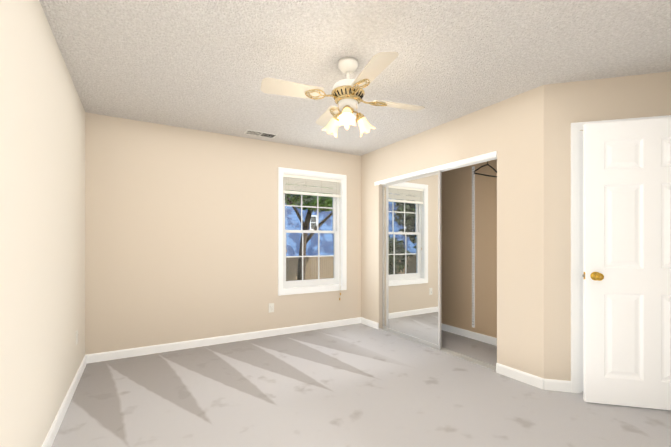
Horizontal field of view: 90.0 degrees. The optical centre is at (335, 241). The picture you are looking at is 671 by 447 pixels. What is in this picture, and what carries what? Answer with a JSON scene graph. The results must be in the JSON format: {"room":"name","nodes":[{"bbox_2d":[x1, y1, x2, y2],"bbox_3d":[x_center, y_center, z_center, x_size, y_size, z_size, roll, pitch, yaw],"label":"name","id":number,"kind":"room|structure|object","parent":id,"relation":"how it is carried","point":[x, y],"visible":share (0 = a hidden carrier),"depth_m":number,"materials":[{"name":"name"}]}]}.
{"room":"empty bedroom","nodes":[
{"label":"empty bedroom","id":0,"kind":"room"},
{"bbox_2d":[0,0,84,446],"bbox_3d":[-1.383,-0.042,1.359,0.115,2.440,4.620,0,0,-30],"label":"wall","id":1,"kind":"structure","parent":0,"point":[42,218],"depth_m":1.72,"materials":[{"name":"beige paint"}]},
{"bbox_2d":[42,354,89,446],"bbox_3d":[-1.321,1.136,1.380,0.014,0.085,4.365,0,0,-30],"label":"baseboard","id":2,"kind":"structure","parent":1,"relation":"attached to","point":[51,435],"depth_m":2.29,"materials":[{"name":"white wood"}]},
{"bbox_2d":[85,112,360,354],"bbox_3d":[-0.702,-0.040,4.354,4.090,2.440,0.140,0,0,-30],"label":"wall","id":3,"kind":"structure","parent":0,"point":[181,234],"depth_m":3.73,"materials":[{"name":"beige paint"}]},
{"bbox_2d":[90,317,361,362],"bbox_3d":[-1.013,1.137,4.083,3.220,0.085,0.014,0,0,-30],"label":"baseboard","id":4,"kind":"structure","parent":3,"relation":"attached to","point":[125,353],"depth_m":3.84,"materials":[{"name":"white wood"}]},
{"bbox_2d":[269,303,273,312],"bbox_3d":[-0.803,0.825,4.208,0.070,0.114,0.009,0,0,-30],"label":"outlet","id":5,"kind":"object","parent":3,"relation":"attached to","point":[271,307],"visible":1,"depth_m":4.21,"materials":[{"name":"white plastic"}]},
{"bbox_2d":[278,167,346,299],"bbox_3d":[-0.318,-0.065,4.556,1.015,1.764,0.178,0,0,-30],"label":"window","id":6,"kind":"structure","parent":3,"relation":"in","point":[338,282],"depth_m":4.59,"materials":[{"name":"white wood"}]},
{"bbox_2d":[283,174,340,197],"bbox_3d":[-0.308,-0.753,4.539,0.864,0.244,0.050,0,0,-30],"label":"window blind","id":7,"kind":"object","parent":6,"relation":"attached to","point":[305,181],"visible":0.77,"depth_m":4.51,"materials":[{"name":"white fabric"}]},
{"bbox_2d":[39,0,670,155],"bbox_3d":[0.890,-1.321,2.692,5.385,0.120,4.620,0,0,-30],"label":"ceiling","id":8,"kind":"structure","parent":0,"point":[207,65],"depth_m":2.26,"materials":[{"name":"white paint"}]},
{"bbox_2d":[244,129,277,137],"bbox_3d":[-0.867,-1.255,3.905,0.360,0.012,0.150,0,0,-30],"label":"ceiling vent","id":9,"kind":"object","parent":8,"relation":"in","point":[259,133],"visible":1,"depth_m":3.88,"materials":[{"name":"white metal"}]},
{"bbox_2d":[261,52,424,137],"bbox_3d":[0.088,-1.005,2.355,0.916,0.512,0.916,0,0,26],"label":"fan","id":10,"kind":"object","parent":8,"relation":"hanging from","point":[347,94],"visible":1,"depth_m":2.27,"materials":[{"name":"white wood"}]},
{"bbox_2d":[51,323,670,446],"bbox_3d":[0.890,1.239,2.691,5.385,0.120,4.620,0,0,-30],"label":"floor","id":11,"kind":"structure","parent":0,"point":[358,385],"depth_m":2.46,"materials":[{"name":"carpet"}]},
{"bbox_2d":[382,185,385,328],"bbox_3d":[0.875,0.196,4.183,0.026,1.936,0.900,0,0,-30],"label":"mirrored closet door","id":12,"kind":"structure","parent":11,"relation":"on","point":[383,256],"depth_m":4.54,"materials":[{"name":"white metal"}]},
{"bbox_2d":[386,171,440,348],"bbox_3d":[0.912,0.196,4.041,0.026,1.936,0.913,0,0,-30],"label":"mirrored closet door","id":13,"kind":"structure","parent":11,"relation":"on","point":[413,258],"depth_m":3.99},
{"bbox_2d":[379,328,495,370],"bbox_3d":[1.068,1.173,3.817,0.089,0.014,1.734,0,0,-30],"label":"rail","id":14,"kind":"object","parent":11,"relation":"on","point":[471,360],"visible":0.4,"depth_m":3.47,"materials":[{"name":"grey metal"}]},
{"bbox_2d":[361,85,543,377],"bbox_3d":[1.071,-0.040,3.826,0.115,2.440,2.565,0,0,-30],"label":"wall","id":15,"kind":"structure","parent":0,"point":[510,131],"depth_m":2.96,"materials":[{"name":"beige paint"}]},
{"bbox_2d":[362,317,378,328],"bbox_3d":[0.477,1.138,4.712,0.014,0.085,0.404,0,0,-30],"label":"baseboard","id":16,"kind":"structure","parent":15,"relation":"attached to","point":[365,321],"depth_m":4.68,"materials":[{"name":"white wood"}]},
{"bbox_2d":[374,151,496,185],"bbox_3d":[1.040,-0.801,3.856,0.098,0.050,1.826,0,0,-30],"label":"door track","id":17,"kind":"object","parent":15,"relation":"in","point":[486,157],"depth_m":3.55,"materials":[{"name":"white metal"}]},
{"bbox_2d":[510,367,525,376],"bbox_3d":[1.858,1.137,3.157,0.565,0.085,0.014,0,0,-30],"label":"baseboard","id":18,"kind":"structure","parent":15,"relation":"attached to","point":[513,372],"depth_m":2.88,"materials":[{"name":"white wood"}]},
{"bbox_2d":[441,159,496,337],"bbox_3d":[1.383,-0.040,4.125,0.725,2.440,2.365,0,0,-30],"label":"wall","id":19,"kind":"structure","parent":0,"point":[456,247],"depth_m":4.15,"materials":[{"name":"beige paint"}]},
{"bbox_2d":[441,323,496,345],"bbox_3d":[1.560,1.138,4.286,0.014,0.085,2.265,0,0,-30],"label":"baseboard","id":20,"kind":"structure","parent":19,"relation":"attached to","point":[466,333],"depth_m":4.11,"materials":[{"name":"white wood"}]},
{"bbox_2d":[472,161,496,327],"bbox_3d":[1.327,0.043,4.150,0.556,1.993,2.261,0,0,-30],"label":"rack","id":21,"kind":"object","parent":19,"relation":"attached to","point":[473,246],"visible":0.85,"depth_m":4.08,"materials":[{"name":"white metal"}]},
{"bbox_2d":[544,71,670,380],"bbox_3d":[2.167,-0.041,2.631,0.992,2.440,0.135,0,0,15],"label":"wall","id":22,"kind":"structure","parent":0,"point":[566,104],"depth_m":2.65,"materials":[{"name":"beige paint"}]},
{"bbox_2d":[571,115,670,392],"bbox_3d":[2.227,0.123,2.596,0.749,2.112,0.132,0,0,15],"label":"door frame","id":23,"kind":"structure","parent":22,"relation":"attached to","point":[576,259],"depth_m":2.62,"materials":[{"name":"white wood"}]},
{"bbox_2d":[582,118,670,409],"bbox_3d":[2.225,0.152,2.370,0.834,2.030,0.176,0,0,14],"label":"door","id":24,"kind":"structure","parent":22,"relation":"in","point":[626,275],"depth_m":2.39,"materials":[{"name":"white wood"}]},
{"label":"outside","id":25,"kind":"structure","parent":0,"visible":0},
{"bbox_3d":[-11.362,2.739,19.023,90.000,0.100,35.635,0,0,-30],"label":"lawn","id":26,"kind":"structure","parent":25,"visible":0},
{"bbox_2d":[285,184,332,279],"bbox_3d":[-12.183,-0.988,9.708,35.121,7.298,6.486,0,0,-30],"label":"tree","id":27,"kind":"object","parent":26,"relation":"on","point":[310,200],"depth_m":17.28,"materials":[{"name":"plant"}]},
{"bbox_2d":[285,195,333,255],"bbox_3d":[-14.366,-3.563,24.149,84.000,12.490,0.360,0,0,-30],"label":"house","id":28,"kind":"structure","parent":26,"relation":"on","point":[297,224],"depth_m":31.12,"materials":[{"name":"blue"}]},
{"bbox_2d":[286,256,333,280],"bbox_3d":[-8.399,1.757,15.948,70.000,1.840,0.060,0,0,-30],"label":"fence","id":29,"kind":"object","parent":26,"relation":"on","point":[328,266],"depth_m":20.05,"materials":[{"name":"beige wood"}]}
]}

